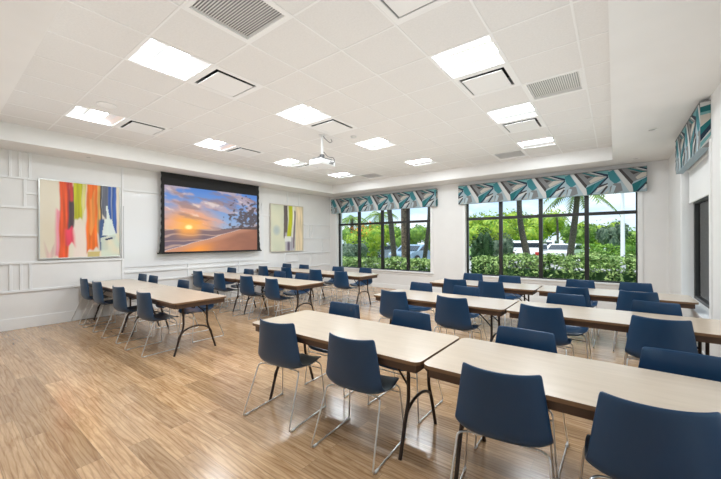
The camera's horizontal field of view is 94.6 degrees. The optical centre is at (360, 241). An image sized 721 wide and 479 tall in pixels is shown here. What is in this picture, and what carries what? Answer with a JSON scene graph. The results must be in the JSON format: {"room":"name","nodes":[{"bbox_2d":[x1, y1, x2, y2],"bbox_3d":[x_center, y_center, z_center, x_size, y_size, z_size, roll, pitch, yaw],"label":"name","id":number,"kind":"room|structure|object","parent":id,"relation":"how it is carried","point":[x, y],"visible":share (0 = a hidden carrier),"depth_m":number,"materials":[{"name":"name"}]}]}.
{"room":"community hall","nodes":[
{"label":"community hall","id":0,"kind":"room"},
{"bbox_2d":[0,149,329,319],"bbox_3d":[-4.399,-0.240,8.284,0.250,3.820,10.920,0,0,37],"label":"wall","id":1,"kind":"structure","parent":0,"point":[316,209],"depth_m":6.49,"materials":[{"name":"paint"}]},
{"bbox_2d":[38,178,120,259],"bbox_3d":[-5.501,-0.410,6.577,0.042,1.490,1.270,0,0,37],"label":"painting","id":2,"kind":"object","parent":1,"relation":"attached to","point":[76,219],"visible":1,"depth_m":6.52,"materials":[{"name":"multicoloured paint"}]},
{"bbox_2d":[0,278,329,331],"bbox_3d":[-4.285,1.449,8.203,0.018,0.200,10.420,0,0,37],"label":"baseboard","id":3,"kind":"structure","parent":1,"relation":"attached to","point":[53,318],"depth_m":6.32,"materials":[{"name":"white"}]},
{"bbox_2d":[0,150,330,293],"bbox_3d":[-4.016,-0.352,8.558,0.026,2.500,9.520,0,0,37],"label":"trim","id":4,"kind":"structure","parent":1,"relation":"attached to","point":[9,175],"depth_m":6.25,"materials":[{"name":"white paint"}]},
{"bbox_2d":[123,193,263,267],"bbox_3d":[-4.008,-0.242,8.565,0.022,1.620,3.598,0,0,37],"label":"board","id":5,"kind":"object","parent":1,"relation":"attached to","point":[141,212],"visible":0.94,"depth_m":7.56,"materials":[{"name":"white"}]},
{"bbox_2d":[270,203,303,251],"bbox_3d":[-2.351,-0.414,10.696,0.042,1.490,1.350,0,0,37],"label":"painting","id":6,"kind":"object","parent":1,"relation":"attached to","point":[286,221],"visible":1,"depth_m":10.65,"materials":[{"name":"multicoloured paint"}]},
{"bbox_2d":[0,283,638,478],"bbox_3d":[-0.609,1.593,5.393,9.270,0.120,10.420,0,0,37],"label":"floor","id":7,"kind":"structure","parent":0,"point":[75,403],"depth_m":2.96,"materials":[{"name":"wood"}]},
{"bbox_2d":[71,278,111,324],"bbox_3d":[-5.226,1.131,6.494,0.542,0.842,0.545,0,0,37],"label":"chair","id":8,"kind":"object","parent":7,"relation":"on","point":[84,286],"visible":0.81,"depth_m":6.31,"materials":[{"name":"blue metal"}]},
{"bbox_2d":[82,281,126,331],"bbox_3d":[-4.578,1.128,5.986,0.542,0.842,0.545,0,0,35],"label":"chair","id":9,"kind":"object","parent":7,"relation":"on","point":[98,298],"visible":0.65,"depth_m":5.80,"materials":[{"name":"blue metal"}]},
{"bbox_2d":[101,286,151,343],"bbox_3d":[-3.725,1.124,5.333,0.542,0.842,0.545,0,0,33],"label":"chair","id":10,"kind":"object","parent":7,"relation":"on","point":[119,296],"visible":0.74,"depth_m":5.16,"materials":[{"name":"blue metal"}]},
{"bbox_2d":[88,279,167,332],"bbox_3d":[-4.465,1.183,6.313,1.934,0.745,0.750,0,0,37],"label":"folding table","id":11,"kind":"object","parent":7,"relation":"on","point":[128,284],"visible":0.51,"depth_m":6.19,"materials":[{"name":"brown laminate"}]},
{"bbox_2d":[124,291,179,357],"bbox_3d":[-2.949,1.121,4.746,0.542,0.842,0.545,0,0,34],"label":"chair","id":12,"kind":"object","parent":7,"relation":"on","point":[144,301],"visible":0.98,"depth_m":4.59,"materials":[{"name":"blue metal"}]},
{"bbox_2d":[125,286,226,356],"bbox_3d":[-2.923,1.176,5.134,1.934,0.745,0.750,0,0,37],"label":"folding table","id":13,"kind":"object","parent":7,"relation":"on","point":[172,297],"visible":0.88,"depth_m":4.80,"materials":[{"name":"brown laminate"}]},
{"bbox_2d":[155,279,198,333],"bbox_3d":[-3.256,1.122,5.861,0.542,0.842,0.545,0,0,37],"label":"chair","id":14,"kind":"object","parent":7,"relation":"on","point":[181,283],"visible":0.38,"depth_m":5.95,"materials":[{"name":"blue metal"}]},
{"bbox_2d":[178,283,223,342],"bbox_3d":[-2.598,1.119,5.370,0.542,0.842,0.545,0,0,40],"label":"chair","id":15,"kind":"object","parent":7,"relation":"on","point":[206,287],"visible":0.64,"depth_m":5.40,"materials":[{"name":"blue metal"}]},
{"bbox_2d":[192,271,217,304],"bbox_3d":[-3.816,1.124,8.053,0.542,0.842,0.545,0,0,35],"label":"chair","id":16,"kind":"object","parent":7,"relation":"on","point":[198,280],"visible":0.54,"depth_m":7.88,"materials":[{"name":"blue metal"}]},
{"bbox_2d":[191,272,259,311],"bbox_3d":[-3.213,1.177,7.949,1.934,0.745,0.750,0,0,37],"label":"folding table","id":17,"kind":"object","parent":7,"relation":"on","point":[229,277],"visible":0.5,"depth_m":7.73,"materials":[{"name":"brown laminate"}]},
{"bbox_2d":[213,273,239,312],"bbox_3d":[-3.061,1.121,7.482,0.542,0.842,0.545,0,0,37],"label":"chair","id":18,"kind":"object","parent":7,"relation":"on","point":[219,280],"visible":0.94,"depth_m":7.32,"materials":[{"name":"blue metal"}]},
{"bbox_2d":[232,275,268,319],"bbox_3d":[-2.243,1.117,6.850,0.542,0.842,0.545,0,0,35],"label":"chair","id":19,"kind":"object","parent":7,"relation":"on","point":[246,282],"visible":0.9,"depth_m":6.69,"materials":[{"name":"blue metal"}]},
{"bbox_2d":[257,278,294,320],"bbox_3d":[-1.588,1.114,6.343,0.542,0.842,0.546,0,0,41],"label":"chair","id":20,"kind":"object","parent":7,"relation":"on","point":[272,292],"visible":0.94,"depth_m":6.19,"materials":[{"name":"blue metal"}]},
{"bbox_2d":[236,276,324,313],"bbox_3d":[-1.672,1.170,6.771,1.934,0.745,0.750,0,0,37],"label":"folding table","id":21,"kind":"object","parent":7,"relation":"on","point":[284,283],"visible":0.83,"depth_m":6.42,"materials":[{"name":"brown laminate"}]},
{"bbox_2d":[243,318,325,431],"bbox_3d":[-0.663,1.110,3.003,0.542,0.842,0.545,0,0,29],"label":"chair","id":22,"kind":"object","parent":7,"relation":"on","point":[278,344],"visible":1,"depth_m":2.84,"materials":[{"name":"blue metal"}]},
{"bbox_2d":[282,273,315,312],"bbox_3d":[-1.331,1.113,7.095,0.542,0.842,0.545,0,0,34],"label":"chair","id":23,"kind":"object","parent":7,"relation":"on","point":[304,276],"visible":0.64,"depth_m":7.16,"materials":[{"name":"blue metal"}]},
{"bbox_2d":[304,269,332,304],"bbox_3d":[-1.035,1.112,8.287,0.542,0.842,0.545,0,0,37],"label":"chair","id":24,"kind":"object","parent":7,"relation":"on","point":[314,275],"visible":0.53,"depth_m":8.13,"materials":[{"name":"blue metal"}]},
{"bbox_2d":[304,301,359,397],"bbox_3d":[-0.251,1.108,3.576,0.542,0.842,0.545,0,0,34],"label":"chair","id":25,"kind":"object","parent":7,"relation":"on","point":[336,308],"visible":0.31,"depth_m":3.69,"materials":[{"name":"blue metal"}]},
{"bbox_2d":[302,270,378,304],"bbox_3d":[-0.539,1.165,8.252,1.934,0.745,0.750,0,0,37],"label":"folding table","id":26,"kind":"object","parent":7,"relation":"on","point":[354,276],"visible":0.7,"depth_m":7.88,"materials":[{"name":"brown laminate"}]},
{"bbox_2d":[328,271,358,306],"bbox_3d":[-0.374,1.109,7.775,0.542,0.842,0.546,0,0,39],"label":"chair","id":27,"kind":"object","parent":7,"relation":"on","point":[341,281],"visible":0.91,"depth_m":7.62,"materials":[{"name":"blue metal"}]},
{"bbox_2d":[253,310,458,460],"bbox_3d":[-0.123,1.163,2.993,1.825,0.745,0.750,0,0,37],"label":"folding table","id":28,"kind":"object","parent":7,"relation":"on","point":[407,349],"visible":0.8,"depth_m":2.75,"materials":[{"name":"laminate"}]},
{"bbox_2d":[311,332,405,474],"bbox_3d":[0.002,1.107,2.528,0.542,0.842,0.546,0,0,32],"label":"chair","id":29,"kind":"object","parent":7,"relation":"on","point":[352,364],"visible":0.98,"depth_m":2.37,"materials":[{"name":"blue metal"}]},
{"bbox_2d":[348,268,375,303],"bbox_3d":[0.042,1.107,8.400,0.542,0.842,0.546,0,0,41],"label":"chair","id":30,"kind":"object","parent":7,"relation":"on","point":[361,270],"visible":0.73,"depth_m":8.46,"materials":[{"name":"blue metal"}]},
{"bbox_2d":[379,289,408,321],"bbox_3d":[0.535,1.105,4.733,0.542,0.842,0.546,0,0,36],"label":"chair","id":31,"kind":"object","parent":7,"relation":"on","point":[389,300],"visible":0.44,"depth_m":4.60,"materials":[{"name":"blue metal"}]},
{"bbox_2d":[367,309,442,423],"bbox_3d":[0.413,1.105,3.119,0.542,0.842,0.545,0,0,37],"label":"chair","id":32,"kind":"object","parent":7,"relation":"on","point":[416,320],"visible":0.31,"depth_m":3.22,"materials":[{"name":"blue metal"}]},
{"bbox_2d":[408,282,439,332],"bbox_3d":[0.914,1.103,5.380,0.542,0.842,0.545,0,0,42],"label":"chair","id":33,"kind":"object","parent":7,"relation":"on","point":[417,286],"visible":0.44,"depth_m":5.47,"materials":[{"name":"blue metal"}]},
{"bbox_2d":[374,289,517,341],"bbox_3d":[1.128,1.157,4.630,1.825,0.745,0.750,0,0,37],"label":"folding table","id":34,"kind":"object","parent":7,"relation":"on","point":[493,307],"visible":0.45,"depth_m":4.36,"materials":[{"name":"brown laminate"}]},
{"bbox_2d":[434,295,481,339],"bbox_3d":[1.212,1.102,4.208,0.542,0.842,0.546,0,0,41],"label":"chair","id":35,"kind":"object","parent":7,"relation":"on","point":[451,313],"visible":0.9,"depth_m":4.06,"materials":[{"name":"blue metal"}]},
{"bbox_2d":[443,278,475,323],"bbox_3d":[1.782,1.099,6.127,0.542,0.842,0.545,0,0,34],"label":"chair","id":36,"kind":"object","parent":7,"relation":"on","point":[448,286],"visible":0.23,"depth_m":6.01,"materials":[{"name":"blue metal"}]},
{"bbox_2d":[440,285,486,339],"bbox_3d":[1.503,1.101,4.905,0.542,0.842,0.545,0,0,43],"label":"chair","id":37,"kind":"object","parent":7,"relation":"on","point":[459,290],"visible":0.24,"depth_m":5.00,"materials":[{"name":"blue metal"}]},
{"bbox_2d":[430,279,541,300],"bbox_3d":[2.261,1.152,6.111,1.825,0.745,0.750,0,0,37],"label":"folding table","id":38,"kind":"object","parent":7,"relation":"on","point":[515,288],"visible":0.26,"depth_m":5.71,"materials":[{"name":"brown laminate"}]},
{"bbox_2d":[473,280,511,325],"bbox_3d":[2.285,1.097,5.749,0.542,0.842,0.545,0,0,37],"label":"chair","id":39,"kind":"object","parent":7,"relation":"on","point":[487,289],"visible":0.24,"depth_m":5.59,"materials":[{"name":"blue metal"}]},
{"bbox_2d":[450,362,554,478],"bbox_3d":[0.819,1.104,1.908,0.542,0.842,0.545,0,0,29],"label":"chair","id":40,"kind":"object","parent":7,"relation":"on","point":[508,408],"visible":1,"depth_m":1.75,"materials":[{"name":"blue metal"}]},
{"bbox_2d":[489,275,522,323],"bbox_3d":[2.823,1.095,6.401,0.542,0.842,0.545,0,0,43],"label":"chair","id":41,"kind":"object","parent":7,"relation":"on","point":[502,278],"visible":0.4,"depth_m":6.48,"materials":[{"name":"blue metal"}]},
{"bbox_2d":[474,326,568,478],"bbox_3d":[1.184,1.102,2.453,0.542,0.842,0.545,0,0,38],"label":"chair","id":42,"kind":"object","parent":7,"relation":"on","point":[519,337],"visible":0.3,"depth_m":2.55,"materials":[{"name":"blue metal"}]},
{"bbox_2d":[517,303,573,355],"bbox_3d":[1.990,1.098,3.607,0.542,0.842,0.545,0,0,42],"label":"chair","id":43,"kind":"object","parent":7,"relation":"on","point":[550,320],"visible":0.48,"depth_m":3.44,"materials":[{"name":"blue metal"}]},
{"bbox_2d":[546,293,591,358],"bbox_3d":[2.538,1.096,4.137,0.542,0.842,0.545,0,0,37],"label":"chair","id":44,"kind":"object","parent":7,"relation":"on","point":[552,298],"visible":0.36,"depth_m":4.19,"materials":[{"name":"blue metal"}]},
{"bbox_2d":[424,338,720,478],"bbox_3d":[1.343,1.156,1.873,1.825,0.745,0.750,0,0,37],"label":"folding table","id":45,"kind":"object","parent":7,"relation":"on","point":[573,385],"visible":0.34,"depth_m":1.92,"materials":[{"name":"brown laminate"}]},
{"bbox_2d":[556,286,595,348],"bbox_3d":[3.219,1.093,5.035,0.542,0.842,0.545,0,0,37],"label":"chair","id":46,"kind":"object","parent":7,"relation":"on","point":[559,289],"visible":0.17,"depth_m":4.85,"materials":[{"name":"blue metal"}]},
{"bbox_2d":[565,279,599,334],"bbox_3d":[3.733,1.091,5.666,0.542,0.842,0.545,0,0,37],"label":"chair","id":47,"kind":"object","parent":7,"relation":"on","point":[569,282],"visible":0.24,"depth_m":5.77,"materials":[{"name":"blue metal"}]},
{"bbox_2d":[506,301,720,354],"bbox_3d":[2.594,1.151,3.509,1.825,0.745,0.750,0,0,37],"label":"folding table","id":48,"kind":"object","parent":7,"relation":"on","point":[708,331],"visible":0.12,"depth_m":3.35,"materials":[{"name":"brown laminate"}]},
{"bbox_2d":[537,285,698,308],"bbox_3d":[3.727,1.146,4.991,1.825,0.745,0.750,0,0,37],"label":"folding table","id":49,"kind":"object","parent":7,"relation":"on","point":[685,301],"visible":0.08,"depth_m":4.73,"materials":[{"name":"brown laminate"}]},
{"bbox_2d":[616,282,652,337],"bbox_3d":[4.346,1.088,5.235,0.542,0.842,0.545,0,0,34],"label":"chair","id":50,"kind":"object","parent":7,"relation":"on","point":[627,286],"visible":0.15,"depth_m":5.37,"materials":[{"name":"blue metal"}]},
{"bbox_2d":[613,290,659,351],"bbox_3d":[3.819,1.090,4.575,0.542,0.842,0.546,0,0,39],"label":"chair","id":51,"kind":"object","parent":7,"relation":"on","point":[625,298],"visible":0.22,"depth_m":4.50,"materials":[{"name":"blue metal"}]},
{"bbox_2d":[580,391,720,478],"bbox_3d":[1.330,1.101,1.536,0.542,0.842,0.545,0,0,29],"label":"chair","id":52,"kind":"object","parent":7,"relation":"on","point":[627,439],"visible":1,"depth_m":1.40,"materials":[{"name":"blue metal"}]},
{"bbox_2d":[624,300,682,361],"bbox_3d":[3.179,1.093,3.585,0.542,0.842,0.545,0,0,42],"label":"chair","id":53,"kind":"object","parent":7,"relation":"on","point":[663,308],"visible":0.16,"depth_m":3.71,"materials":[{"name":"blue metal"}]},
{"bbox_2d":[624,315,697,365],"bbox_3d":[2.738,1.095,3.048,0.542,0.842,0.545,0,0,37],"label":"chair","id":54,"kind":"object","parent":7,"relation":"on","point":[676,335],"visible":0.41,"depth_m":2.92,"materials":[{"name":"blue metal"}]},
{"bbox_2d":[638,347,720,381],"bbox_3d":[1.890,1.099,1.914,0.542,0.842,0.545,0,0,37],"label":"chair","id":55,"kind":"object","parent":7,"relation":"on","point":[701,366],"visible":0.24,"depth_m":2.06,"materials":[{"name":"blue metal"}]},
{"bbox_2d":[0,0,720,197],"bbox_3d":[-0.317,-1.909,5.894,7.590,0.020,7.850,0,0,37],"label":"ceiling","id":56,"kind":"structure","parent":0,"point":[344,23],"depth_m":3.96,"materials":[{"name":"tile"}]},
{"bbox_2d":[64,105,125,126],"bbox_3d":[-4.001,-1.941,5.030,0.607,0.122,0.612,0,0,37],"label":"ceiling light","id":57,"kind":"object","parent":56,"relation":"attached to","point":[78,112],"visible":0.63,"depth_m":5.07,"materials":[{"name":"white plastic"}]},
{"bbox_2d":[116,119,169,135],"bbox_3d":[-3.617,-1.931,5.532,0.607,0.126,0.612,0,0,37],"label":"ceiling vent","id":58,"kind":"object","parent":56,"relation":"in","point":[129,124],"visible":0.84,"depth_m":5.51,"materials":[{"name":"white"}]},
{"bbox_2d":[126,37,211,80],"bbox_3d":[-2.009,-1.950,3.507,0.607,0.122,0.612,0,0,37],"label":"ceiling light","id":59,"kind":"object","parent":56,"relation":"attached to","point":[156,55],"visible":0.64,"depth_m":3.52,"materials":[{"name":"white plastic"}]},
{"bbox_2d":[157,171,261,253],"bbox_3d":[-3.761,-0.653,8.651,0.032,1.890,2.800,0,0,37],"label":"projection screen","id":60,"kind":"object","parent":56,"relation":"hanging from","point":[199,215],"visible":1,"depth_m":8.46,"materials":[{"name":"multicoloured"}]},
{"bbox_2d":[192,139,236,150],"bbox_3d":[-2.849,-1.946,6.536,0.607,0.122,0.612,0,0,37],"label":"ceiling light","id":61,"kind":"object","parent":56,"relation":"attached to","point":[208,143],"visible":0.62,"depth_m":6.60,"materials":[{"name":"white plastic"}]},
{"bbox_2d":[189,66,261,98],"bbox_3d":[-1.625,-1.940,4.009,0.607,0.126,0.612,0,0,37],"label":"ceiling vent","id":62,"kind":"object","parent":56,"relation":"in","point":[218,80],"visible":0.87,"depth_m":3.98,"materials":[{"name":"white metal"}]},
{"bbox_2d":[183,0,290,42],"bbox_3d":[-1.012,-1.923,2.745,0.607,0.064,0.612,0,0,37],"label":"ceiling vent","id":63,"kind":"object","parent":56,"relation":"in","point":[247,20],"visible":0.98,"depth_m":2.82,"materials":[{"name":"white metal"}]},
{"bbox_2d":[223,146,263,156],"bbox_3d":[-2.466,-1.936,7.038,0.607,0.126,0.612,0,0,37],"label":"ceiling vent","id":64,"kind":"object","parent":56,"relation":"in","point":[242,151],"visible":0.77,"depth_m":7.03,"materials":[{"name":"white metal"}]},
{"bbox_2d":[275,104,330,124],"bbox_3d":[-0.857,-1.955,5.013,0.607,0.122,0.612,0,0,37],"label":"ceiling light","id":65,"kind":"object","parent":56,"relation":"attached to","point":[302,114],"visible":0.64,"depth_m":5.06,"materials":[{"name":"white plastic"}]},
{"bbox_2d":[0,0,611,184],"bbox_3d":[-0.317,-1.904,5.894,7.590,0.019,7.850,0,0,37],"label":"grid","id":66,"kind":"structure","parent":56,"relation":"attached to","point":[571,3],"depth_m":4.08,"materials":[{"name":"white metal"}]},
{"bbox_2d":[309,134,334,168],"bbox_3d":[-0.655,-1.619,5.933,0.437,0.563,0.380,0,0,37],"label":"projector","id":67,"kind":"object","parent":56,"relation":"hanging from","point":[321,162],"visible":1,"depth_m":5.89,"materials":[{"name":"white plastic"}]},
{"bbox_2d":[307,117,356,134],"bbox_3d":[-0.473,-1.945,5.515,0.607,0.126,0.612,0,0,37],"label":"ceiling vent","id":68,"kind":"object","parent":56,"relation":"in","point":[331,126],"visible":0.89,"depth_m":5.51,"materials":[{"name":"white metal"}]},
{"bbox_2d":[354,138,395,149],"bbox_3d":[0.294,-1.960,6.519,0.607,0.122,0.612,0,0,37],"label":"ceiling light","id":69,"kind":"object","parent":56,"relation":"attached to","point":[377,143],"visible":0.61,"depth_m":6.58,"materials":[{"name":"white plastic"}]},
{"bbox_2d":[372,0,447,23],"bbox_3d":[0.368,-1.949,2.485,0.607,0.126,0.612,0,0,37],"label":"ceiling vent","id":70,"kind":"object","parent":56,"relation":"in","point":[398,11],"visible":1,"depth_m":2.69,"materials":[{"name":"white metal"}]},
{"bbox_2d":[430,35,506,79],"bbox_3d":[1.135,-1.964,3.490,0.607,0.122,0.612,0,0,37],"label":"ceiling light","id":71,"kind":"object","parent":56,"relation":"attached to","point":[480,54],"visible":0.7,"depth_m":3.51,"materials":[{"name":"white plastic"}]},
{"bbox_2d":[453,64,519,97],"bbox_3d":[1.519,-1.954,3.991,0.607,0.126,0.612,0,0,37],"label":"ceiling vent","id":72,"kind":"object","parent":56,"relation":"in","point":[501,77],"visible":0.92,"depth_m":3.97,"materials":[{"name":"white metal"}]},
{"bbox_2d":[492,150,527,159],"bbox_3d":[3.324,-1.943,7.385,0.607,0.064,0.612,0,0,37],"label":"ceiling vent","id":73,"kind":"object","parent":56,"relation":"in","point":[519,153],"visible":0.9,"depth_m":7.41,"materials":[{"name":"white metal"}]},
{"bbox_2d":[487,102,538,123],"bbox_3d":[2.287,-1.969,4.996,0.607,0.122,0.612,0,0,37],"label":"ceiling light","id":74,"kind":"object","parent":56,"relation":"attached to","point":[527,110],"visible":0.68,"depth_m":5.04,"materials":[{"name":"white plastic"}]},
{"bbox_2d":[498,116,545,133],"bbox_3d":[2.671,-1.959,5.498,0.607,0.126,0.612,0,0,37],"label":"ceiling vent","id":75,"kind":"object","parent":56,"relation":"in","point":[536,122],"visible":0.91,"depth_m":5.50,"materials":[{"name":"white"}]},
{"bbox_2d":[516,136,555,148],"bbox_3d":[3.438,-1.974,6.502,0.607,0.122,0.612,0,0,37],"label":"ceiling light","id":76,"kind":"object","parent":56,"relation":"attached to","point":[546,141],"visible":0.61,"depth_m":6.56,"materials":[{"name":"white plastic"}]},
{"bbox_2d":[523,69,585,100],"bbox_3d":[2.401,-1.939,4.113,0.607,0.064,0.612,0,0,37],"label":"ceiling vent","id":77,"kind":"object","parent":56,"relation":"in","point":[551,86],"visible":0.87,"depth_m":4.14,"materials":[{"name":"white metal"}]},
{"bbox_2d":[330,160,668,303],"bbox_3d":[2.757,-0.272,9.560,9.570,3.820,0.300,0,0,37],"label":"wall","id":78,"kind":"structure","parent":0,"point":[447,216],"depth_m":8.63,"materials":[{"name":"paint"}]},
{"bbox_2d":[331,188,437,213],"bbox_3d":[0.593,-1.269,10.941,4.108,0.512,0.128,0,0,37],"label":"window valance","id":79,"kind":"object","parent":78,"relation":"attached to","point":[427,197],"visible":1,"depth_m":10.66,"materials":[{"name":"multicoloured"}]},
{"bbox_2d":[335,207,433,275],"bbox_3d":[0.650,-0.023,11.059,3.890,2.140,0.220,0,0,37],"label":"window","id":80,"kind":"structure","parent":78,"relation":"in","point":[338,224],"depth_m":11.02,"materials":[{"name":"brown metal"}]},
{"bbox_2d":[349,280,615,309],"bbox_3d":[2.558,1.448,9.519,9.250,0.140,0.016,0,0,37],"label":"baseboard","id":81,"kind":"structure","parent":78,"relation":"attached to","point":[382,285],"depth_m":8.42,"materials":[{"name":"white"}]},
{"bbox_2d":[458,166,646,204],"bbox_3d":[4.334,-1.286,8.081,3.990,0.512,0.128,0,0,37],"label":"window valance","id":82,"kind":"object","parent":78,"relation":"attached to","point":[632,179],"visible":1,"depth_m":7.75,"materials":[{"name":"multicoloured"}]},
{"bbox_2d":[462,192,642,287],"bbox_3d":[4.420,-0.040,8.177,3.880,2.140,0.220,0,0,37],"label":"window","id":83,"kind":"structure","parent":78,"relation":"in","point":[639,195],"depth_m":8.00,"materials":[{"name":"brown metal"}]},
{"bbox_2d":[669,82,720,356],"bbox_3d":[3.070,-0.274,2.416,0.205,3.820,10.670,0,0,37],"label":"wall","id":84,"kind":"structure","parent":0,"point":[674,179],"depth_m":3.69,"materials":[{"name":"paint"}]},
{"bbox_2d":[675,100,710,173],"bbox_3d":[4.511,-1.336,4.553,0.093,0.532,1.930,0,0,37],"label":"window valance","id":85,"kind":"object","parent":84,"relation":"attached to","point":[692,142],"visible":1,"depth_m":4.12,"materials":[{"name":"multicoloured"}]},
{"bbox_2d":[680,139,712,318],"bbox_3d":[4.650,-0.106,4.526,0.250,2.090,2.180,0,0,37],"label":"window","id":86,"kind":"structure","parent":84,"relation":"in","point":[696,218],"depth_m":5.17,"materials":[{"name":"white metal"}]},
{"bbox_2d":[687,150,708,203],"bbox_3d":[4.650,-0.869,4.523,0.052,0.556,1.940,0,0,37],"label":"roller shade","id":87,"kind":"object","parent":86,"relation":"attached to","point":[699,171],"visible":0.7,"depth_m":4.65,"materials":[{"name":"white fabric"}]},
{"label":"outside","id":88,"kind":"structure","parent":0,"visible":0},
{"bbox_3d":[10.285,1.714,29.906,100.000,0.100,100.000,0,0,37],"label":"ground","id":89,"kind":"structure","parent":88,"visible":0},
{"bbox_2d":[342,238,369,264],"bbox_3d":[-0.718,0.788,17.610,2.014,1.874,2.295,0,0,-27],"label":"bush","id":90,"kind":"object","parent":89,"relation":"on","point":[348,250],"visible":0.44,"depth_m":17.05,"materials":[{"name":"green plant"}]},
{"bbox_2d":[342,256,429,270],"bbox_3d":[1.015,1.143,12.505,5.951,1.265,1.062,0,0,37],"label":"hedge","id":91,"kind":"object","parent":89,"relation":"on","point":[393,261],"visible":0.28,"depth_m":12.24,"materials":[{"name":"green plant"}]},
{"bbox_2d":[387,210,396,266],"bbox_3d":[1.134,-0.728,15.488,1.640,4.882,1.674,0,0,37],"label":"palm tree","id":92,"kind":"object","parent":89,"relation":"on","point":[389,212],"visible":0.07,"depth_m":15.17,"materials":[{"name":"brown plant"}]},
{"bbox_2d":[401,209,406,263],"bbox_3d":[1.826,-0.891,13.711,1.416,5.189,1.462,0,0,37],"label":"palm tree","id":93,"kind":"object","parent":89,"relation":"on","point":[403,211],"visible":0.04,"depth_m":13.58,"materials":[{"name":"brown plant"}]},
{"bbox_2d":[422,207,429,265],"bbox_3d":[2.957,-1.228,14.097,1.427,5.876,1.481,0,0,37],"label":"palm tree","id":94,"kind":"object","parent":89,"relation":"on","point":[426,244],"visible":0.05,"depth_m":14.11,"materials":[{"name":"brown plant"}]},
{"bbox_2d":[469,225,494,272],"bbox_3d":[4.135,0.568,11.326,0.876,2.253,0.804,0,0,37],"label":"columnar shrub","id":95,"kind":"object","parent":89,"relation":"on","point":[483,244],"visible":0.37,"depth_m":11.15,"materials":[{"name":"green plant"}]},
{"bbox_2d":[492,233,515,266],"bbox_3d":[4.955,0.681,12.076,1.069,2.021,1.319,0,0,-28],"label":"round shrub","id":96,"kind":"object","parent":89,"relation":"on","point":[508,243],"visible":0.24,"depth_m":11.73,"materials":[{"name":"green plant"}]},
{"bbox_2d":[516,200,531,267],"bbox_3d":[5.714,-0.735,12.013,1.653,4.890,1.652,0,0,37],"label":"palm tree","id":97,"kind":"object","parent":89,"relation":"on","point":[525,248],"visible":0.11,"depth_m":11.86,"materials":[{"name":"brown plant"}]},
{"bbox_2d":[510,209,568,240],"bbox_3d":[21.182,-1.134,40.579,7.181,5.505,6.070,0,0,37],"label":"leafy tree","id":98,"kind":"object","parent":89,"relation":"on","point":[549,228],"visible":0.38,"depth_m":38.58,"materials":[{"name":"green plant"}]},
{"bbox_2d":[469,250,635,281],"bbox_3d":[5.673,0.995,8.946,5.584,1.526,1.053,0,0,37],"label":"hedge","id":99,"kind":"object","parent":89,"relation":"on","point":[613,274],"visible":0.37,"depth_m":8.92,"materials":[{"name":"green plant"}]},
{"bbox_2d":[543,194,620,269],"bbox_3d":[7.694,-0.166,11.771,2.187,3.716,2.282,0,0,-21],"label":"palm tree","id":100,"kind":"object","parent":89,"relation":"on","point":[577,201],"visible":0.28,"depth_m":11.78,"materials":[{"name":"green plant"}]},
{"bbox_2d":[579,243,635,268],"bbox_3d":[16.925,0.898,18.525,7.965,1.698,1.444,0,0,37],"label":"clipped hedge","id":101,"kind":"object","parent":89,"relation":"on","point":[616,251],"visible":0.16,"depth_m":19.84,"materials":[{"name":"green plant"}]},
{"bbox_2d":[594,221,630,251],"bbox_3d":[19.960,-0.004,26.293,2.238,3.264,2.040,0,0,-2],"label":"shrub","id":102,"kind":"object","parent":89,"relation":"on","point":[610,235],"visible":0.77,"depth_m":25.96,"materials":[{"name":"green plant"}]},
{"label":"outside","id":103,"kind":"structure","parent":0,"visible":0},
{"bbox_2d":[363,255,635,272],"bbox_3d":[8.220,1.663,27.205,48.000,0.020,22.800,0,0,37],"label":"road","id":104,"kind":"structure","parent":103,"point":[469,255],"depth_m":21.43,"materials":[{"name":"grey asphalt"}]},
{"bbox_2d":[343,221,397,263],"bbox_3d":[0.709,0.221,20.936,2.979,2.987,3.217,0,0,37],"label":"leafy tree","id":105,"kind":"object","parent":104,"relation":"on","point":[371,236],"visible":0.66,"depth_m":20.03,"materials":[{"name":"green plant"}]},
{"bbox_2d":[388,244,429,263],"bbox_3d":[4.078,0.962,25.085,2.070,1.420,4.515,0,0,37],"label":"car","id":106,"kind":"object","parent":104,"relation":"on","point":[416,250],"visible":0.3,"depth_m":23.98,"materials":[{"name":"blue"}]},
{"bbox_2d":[394,224,426,247],"bbox_3d":[5.078,-0.099,35.104,4.589,3.585,4.470,0,0,37],"label":"leafy tree","id":107,"kind":"object","parent":104,"relation":"on","point":[416,233],"visible":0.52,"depth_m":33.66,"materials":[{"name":"green plant"}]},
{"bbox_2d":[469,207,531,240],"bbox_3d":[14.069,-0.992,35.716,8.004,5.286,7.315,0,0,23],"label":"leafy tree","id":108,"kind":"object","parent":104,"relation":"on","point":[510,226],"visible":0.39,"depth_m":33.99,"materials":[{"name":"green plant"}]},
{"bbox_2d":[509,240,549,264],"bbox_3d":[11.511,0.798,22.542,2.070,1.680,4.515,0,0,35],"label":"car","id":109,"kind":"object","parent":104,"relation":"on","point":[533,245],"visible":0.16,"depth_m":21.00,"materials":[{"name":"white metal"}]},
{"bbox_2d":[547,244,584,260],"bbox_3d":[15.749,0.909,25.729,4.515,1.420,2.070,0,0,-44],"label":"car","id":110,"kind":"object","parent":104,"relation":"on","point":[556,248],"visible":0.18,"depth_m":25.01,"materials":[{"name":"white metal"}]},
{"bbox_2d":[558,223,597,258],"bbox_3d":[19.829,-0.002,30.110,3.274,3.261,2.644,0,0,37],"label":"leafy tree","id":111,"kind":"object","parent":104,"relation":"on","point":[565,232],"visible":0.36,"depth_m":29.66,"materials":[{"name":"green plant"}]},
{"bbox_2d":[620,193,625,269],"bbox_3d":[14.646,-1.016,18.569,0.400,5.320,1.100,0,0,37],"label":"lamp post","id":112,"kind":"object","parent":104,"relation":"on","point":[622,196],"visible":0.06,"depth_m":18.78,"materials":[{"name":"white metal"}]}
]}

